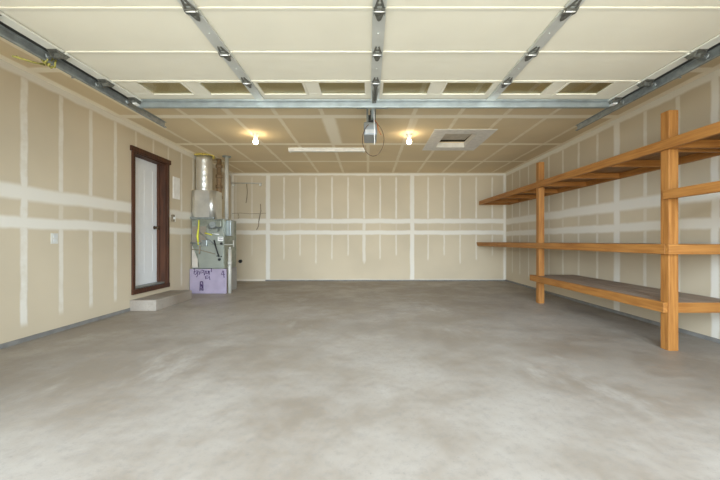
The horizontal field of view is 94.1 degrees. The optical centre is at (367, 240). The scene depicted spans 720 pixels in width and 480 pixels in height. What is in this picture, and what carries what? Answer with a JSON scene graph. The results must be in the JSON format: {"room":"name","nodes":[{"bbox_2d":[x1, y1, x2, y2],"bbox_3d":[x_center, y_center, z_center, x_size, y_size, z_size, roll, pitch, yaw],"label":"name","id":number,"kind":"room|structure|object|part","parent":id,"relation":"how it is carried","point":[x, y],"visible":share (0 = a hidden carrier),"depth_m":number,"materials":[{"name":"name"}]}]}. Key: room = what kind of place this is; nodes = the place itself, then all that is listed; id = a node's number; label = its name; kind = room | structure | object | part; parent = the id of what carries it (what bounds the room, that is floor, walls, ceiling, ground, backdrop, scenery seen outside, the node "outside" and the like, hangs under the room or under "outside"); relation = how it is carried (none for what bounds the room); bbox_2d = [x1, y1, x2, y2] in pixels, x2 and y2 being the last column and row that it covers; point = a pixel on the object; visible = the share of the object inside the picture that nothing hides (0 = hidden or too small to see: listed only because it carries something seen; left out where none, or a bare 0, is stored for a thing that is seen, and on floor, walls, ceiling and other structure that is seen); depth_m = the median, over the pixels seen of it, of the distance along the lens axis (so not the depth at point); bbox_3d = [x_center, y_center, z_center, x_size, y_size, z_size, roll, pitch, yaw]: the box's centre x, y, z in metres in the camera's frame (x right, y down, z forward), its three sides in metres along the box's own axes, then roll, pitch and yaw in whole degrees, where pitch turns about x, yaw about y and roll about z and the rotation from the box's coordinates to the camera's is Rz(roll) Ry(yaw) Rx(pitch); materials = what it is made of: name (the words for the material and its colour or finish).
{"room":"garage","nodes":[
{"label":"garage","id":0,"kind":"room"},
{"bbox_2d":[0,59,231,343],"bbox_3d":[-3.535,-0.635,4.675,0.150,3.300,7.650,0,0,0],"label":"wall","id":1,"kind":"structure","parent":0,"point":[65,159],"depth_m":3.84,"materials":[{"name":"paint"}]},
{"bbox_2d":[51,233,57,243],"bbox_3d":[-3.454,-0.028,3.692,0.010,0.115,0.085,0,0,0],"label":"outlet plate","id":2,"kind":"object","parent":1,"relation":"attached to","point":[54,236],"visible":1,"depth_m":3.69,"materials":[{"name":"white plastic"}]},
{"bbox_2d":[0,308,129,348],"bbox_3d":[-3.454,0.993,2.930,0.012,0.045,3.860,0,0,0],"label":"baseboard","id":3,"kind":"structure","parent":1,"relation":"attached to","point":[35,336],"depth_m":3.73,"materials":[{"name":"concrete"}]},
{"bbox_2d":[130,145,170,294],"bbox_3d":[-3.540,-0.302,5.350,0.230,2.185,0.970,0,0,0],"label":"door","id":4,"kind":"structure","parent":1,"relation":"in","point":[150,172],"depth_m":5.51,"materials":[{"name":"white paint"}]},
{"bbox_3d":[-3.608,-0.328,5.350,0.003,1.695,0.560,0,0,0],"label":"panel moulding","id":5,"kind":"part","parent":4,"relation":"part of","materials":[{"name":"white paint"}]},
{"bbox_3d":[-3.520,0.755,5.350,0.180,0.070,0.910,0,0,0],"label":"sill","id":6,"kind":"part","parent":4,"relation":"part of","materials":[{"name":"brown wood"}]},
{"bbox_3d":[-3.442,-1.357,5.350,0.035,0.075,0.970,0,0,0],"label":"header casing","id":7,"kind":"part","parent":4,"relation":"part of","materials":[{"name":"brown wood"}]},
{"bbox_2d":[171,214,175,221],"bbox_3d":[-3.437,-0.405,5.942,0.044,0.120,0.135,0,0,0],"label":"switch box","id":8,"kind":"object","parent":1,"relation":"attached to","point":[173,217],"visible":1,"depth_m":5.91,"materials":[{"name":"white plastic"}]},
{"bbox_2d":[173,176,179,199],"bbox_3d":[-3.450,-0.950,6.035,0.017,0.390,0.210,0,0,0],"label":"wall panel","id":9,"kind":"object","parent":1,"relation":"attached to","point":[176,181],"visible":1,"depth_m":6.02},
{"bbox_2d":[0,281,719,479],"bbox_3d":[0.015,1.075,4.750,7.250,0.120,7.800,0,0,0],"label":"floor","id":10,"kind":"structure","parent":0,"point":[259,380],"depth_m":2.29,"materials":[{"name":"concrete"}]},
{"bbox_2d":[130,290,191,310],"bbox_3d":[-3.267,0.938,5.355,0.384,0.155,0.990,0,0,0],"label":"concrete step","id":11,"kind":"structure","parent":10,"relation":"on","point":[158,301],"depth_m":5.09,"materials":[{"name":"grey concrete"}]},
{"bbox_2d":[190,267,236,293],"bbox_3d":[-3.090,0.770,6.804,0.710,0.490,0.692,0,0,0],"label":"platform","id":12,"kind":"object","parent":10,"relation":"on","point":[202,281],"visible":0.93,"depth_m":6.47,"materials":[{"name":"purple"}]},
{"bbox_2d":[190,219,235,268],"bbox_3d":[-3.014,0.058,6.770,0.850,0.965,0.700,0,0,0],"label":"furnace","id":13,"kind":"object","parent":12,"relation":"on","point":[212,239],"visible":1,"depth_m":6.51,"materials":[{"name":"grey metal"}]},
{"bbox_3d":[-3.355,0.300,6.513,0.130,0.430,0.011,0,0,0],"label":"plate","id":14,"kind":"part","parent":13,"relation":"part of","materials":[{"name":"beige metal"}]},
{"bbox_2d":[190,153,221,218],"bbox_3d":[-3.217,-1.070,6.702,0.464,1.286,0.435,0,0,0],"label":"air duct","id":15,"kind":"object","parent":13,"relation":"on","point":[206,202],"visible":0.98,"depth_m":6.57,"materials":[{"name":"metal"}]},
{"bbox_3d":[-3.065,0.300,6.514,0.490,0.450,0.012,0,0,0],"label":"panel","id":16,"kind":"part","parent":13,"relation":"part of","materials":[{"name":"grey metal"}]},
{"bbox_3d":[-2.965,-0.333,6.480,0.270,0.125,0.080,0,0,0],"label":"blower motor","id":17,"kind":"part","parent":13,"relation":"part of","materials":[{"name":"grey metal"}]},
{"bbox_3d":[-2.975,-0.105,6.513,0.310,0.320,0.014,0,0,0],"label":"panel","id":18,"kind":"part","parent":13,"relation":"part of","materials":[{"name":"grey metal"}]},
{"bbox_2d":[216,159,222,198],"bbox_3d":[-3.120,-1.070,7.020,0.135,1.290,0.135,0,0,0],"label":"flue pipe","id":19,"kind":"object","parent":13,"relation":"on","point":[219,166],"visible":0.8,"depth_m":6.98,"materials":[{"name":"brown metal"}]},
{"bbox_2d":[222,155,230,219],"bbox_3d":[-2.860,-1.070,6.780,0.170,1.290,0.170,0,0,0],"label":"vent pipe","id":20,"kind":"object","parent":13,"relation":"on","point":[226,157],"visible":0.9,"depth_m":6.74,"materials":[{"name":"grey metal"}]},
{"bbox_2d":[228,247,231,292],"bbox_3d":[-2.690,0.565,6.520,0.080,0.900,0.080,0,0,0],"label":"drain pipe","id":21,"kind":"object","parent":10,"relation":"on","point":[229,249],"visible":1,"depth_m":6.49,"materials":[{"name":"white plastic"}]},
{"bbox_2d":[477,110,719,350],"bbox_3d":[3.110,-0.135,4.787,0.750,2.300,7.307,0,0,0],"label":"shelf rack","id":22,"kind":"object","parent":10,"relation":"on","point":[673,150],"visible":1,"depth_m":3.36,"materials":[{"name":"brown wood"}]},
{"bbox_3d":[2.820,-0.135,5.485,0.090,2.300,0.090,0,0,0],"label":"post","id":23,"kind":"part","parent":22,"relation":"part of","materials":[{"name":"brown wood"}]},
{"bbox_3d":[3.131,0.039,5.766,0.705,0.018,5.329,0,0,0],"label":"shelf","id":24,"kind":"part","parent":22,"relation":"part of","materials":[{"name":"brown wood"}]},
{"bbox_3d":[3.131,-0.942,4.693,0.705,0.018,7.100,0,0,0],"label":"shelf","id":25,"kind":"part","parent":22,"relation":"part of","materials":[{"name":"brown wood"}]},
{"bbox_3d":[3.131,0.579,4.385,0.705,0.018,2.550,0,0,0],"label":"shelf","id":26,"kind":"part","parent":22,"relation":"part of","materials":[{"name":"brown wood"}]},
{"bbox_3d":[2.820,-0.098,3.135,0.090,2.225,0.090,0,0,0],"label":"post","id":27,"kind":"part","parent":22,"relation":"part of","materials":[{"name":"brown wood"}]},
{"bbox_2d":[0,37,719,172],"bbox_3d":[0.015,-1.765,4.750,6.950,0.100,7.500,0,0,0],"label":"ceiling","id":28,"kind":"structure","parent":0,"point":[523,135],"depth_m":5.06,"materials":[{"name":"paint"}]},
{"bbox_2d":[0,21,166,127],"bbox_3d":[-2.430,-0.350,2.530,0.106,2.730,3.001,0,0,0],"label":"door track","id":29,"kind":"object","parent":28,"relation":"attached to","point":[8,33],"visible":0.72,"depth_m":2.73,"materials":[{"name":"metal"}]},
{"bbox_2d":[12,55,56,68],"bbox_3d":[-2.501,-1.379,2.520,0.239,0.129,0.143,0,0,-44],"label":"cord","id":30,"kind":"object","parent":29,"relation":"attached to","point":[16,56],"visible":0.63,"depth_m":2.54,"materials":[{"name":"yellow plastic"}]},
{"bbox_2d":[0,0,719,107],"bbox_3d":[0.070,-1.419,2.276,4.986,0.123,2.308,0,0,0],"label":"overhead garage door","id":31,"kind":"structure","parent":29,"relation":"attached to","point":[627,45],"depth_m":2.46,"materials":[{"name":"beige metal"}]},
{"bbox_2d":[252,133,258,143],"bbox_3d":[-1.800,-1.633,5.370,0.110,0.165,0.110,0,0,0],"label":"bulb","id":32,"kind":"object","parent":28,"relation":"attached to","point":[255,135],"visible":1,"depth_m":5.34,"materials":[{"name":"white glass"}]},
{"bbox_2d":[288,147,364,152],"bbox_3d":[-0.760,-1.680,6.200,1.400,0.070,0.120,0,0,0],"label":"ceiling light","id":33,"kind":"object","parent":28,"relation":"attached to","point":[290,149],"visible":0.87,"depth_m":6.15,"materials":[{"name":"white plastic"}]},
{"bbox_2d":[290,149,362,151],"bbox_3d":[-0.760,-1.667,6.200,1.340,0.035,0.098,0,0,0],"label":"diffuser","id":34,"kind":"object","parent":33,"relation":"attached to","point":[291,150],"depth_m":6.16,"materials":[{"name":"white plastic"}]},
{"bbox_2d":[357,85,387,155],"bbox_3d":[0.055,-1.380,2.815,0.400,0.670,3.570,0,0,0],"label":"garage door opener","id":35,"kind":"object","parent":28,"relation":"hanging from","point":[370,126],"visible":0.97,"depth_m":4.22,"materials":[{"name":"metal"}]},
{"bbox_3d":[0.055,-1.535,2.725,0.040,0.030,3.390,0,0,0],"label":"rail","id":36,"kind":"part","parent":35,"relation":"part of","materials":[{"name":"metal"}]},
{"bbox_3d":[0.060,-1.452,3.365,0.063,0.150,0.671,0,0,-1],"label":"door arm","id":37,"kind":"part","parent":35,"relation":"part of","materials":[{"name":"metal"}]},
{"bbox_2d":[406,133,412,143],"bbox_3d":[0.660,-1.633,5.370,0.110,0.165,0.110,0,0,0],"label":"bulb","id":38,"kind":"object","parent":28,"relation":"attached to","point":[408,135],"visible":1,"depth_m":5.34,"materials":[{"name":"white glass"}]},
{"bbox_2d":[422,129,497,150],"bbox_3d":[1.505,-1.783,5.725,0.970,0.152,1.190,0,0,0],"label":"attic hatch","id":39,"kind":"object","parent":28,"relation":"attached to","point":[478,136],"visible":0.89,"depth_m":5.79,"materials":[{"name":"white paint"}]},
{"bbox_2d":[440,138,466,141],"bbox_3d":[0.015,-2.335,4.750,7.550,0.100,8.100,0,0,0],"label":"trim","id":40,"kind":"structure","parent":39,"relation":"attached to","point":[466,138],"depth_m":7.62,"materials":[{"name":"brown wood"}]},
{"bbox_3d":[1.490,-1.827,5.714,0.540,0.064,0.770,0,0,0],"label":"lid","id":41,"kind":"part","parent":39,"relation":"part of","materials":[{"name":"beige wood"}]},
{"bbox_2d":[575,42,719,130],"bbox_3d":[2.570,-0.350,2.585,0.106,2.730,3.111,0,0,0],"label":"door track","id":42,"kind":"object","parent":28,"relation":"attached to","point":[714,51],"visible":0.68,"depth_m":2.94,"materials":[{"name":"metal"}]},
{"bbox_2d":[232,173,505,280],"bbox_3d":[0.015,-0.635,8.575,7.250,3.300,0.150,0,0,0],"label":"wall","id":43,"kind":"structure","parent":0,"point":[313,226],"depth_m":8.50,"materials":[{"name":"paint"}]},
{"bbox_2d":[231,183,261,185],"bbox_3d":[-3.062,-1.435,8.462,0.757,0.079,0.074,0,0,0],"label":"closet rod","id":44,"kind":"object","parent":43,"relation":"attached to","point":[233,184],"visible":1,"depth_m":8.43,"materials":[{"name":"white metal"}]},
{"bbox_3d":[-3.062,-1.458,8.440,0.757,0.032,0.027,0,0,0],"label":"rod","id":45,"kind":"part","parent":44,"relation":"part of","materials":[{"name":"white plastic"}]},
{"bbox_2d":[265,280,504,280],"bbox_3d":[0.445,1.000,8.494,6.090,0.030,0.012,0,0,0],"label":"baseboard","id":46,"kind":"structure","parent":43,"relation":"attached to","point":[265,280],"depth_m":8.49,"materials":[{"name":"concrete"}]},
{"bbox_2d":[506,68,719,338],"bbox_3d":[3.565,-0.635,4.675,0.150,3.300,7.650,0,0,0],"label":"wall","id":47,"kind":"structure","parent":0,"point":[628,209],"depth_m":4.52,"materials":[{"name":"paint"}]},
{"bbox_2d":[505,280,719,343],"bbox_3d":[3.484,0.995,4.740,0.012,0.040,7.480,0,0,0],"label":"baseboard","id":48,"kind":"structure","parent":47,"relation":"attached to","point":[695,334],"depth_m":4.49,"materials":[{"name":"concrete"}]}
]}

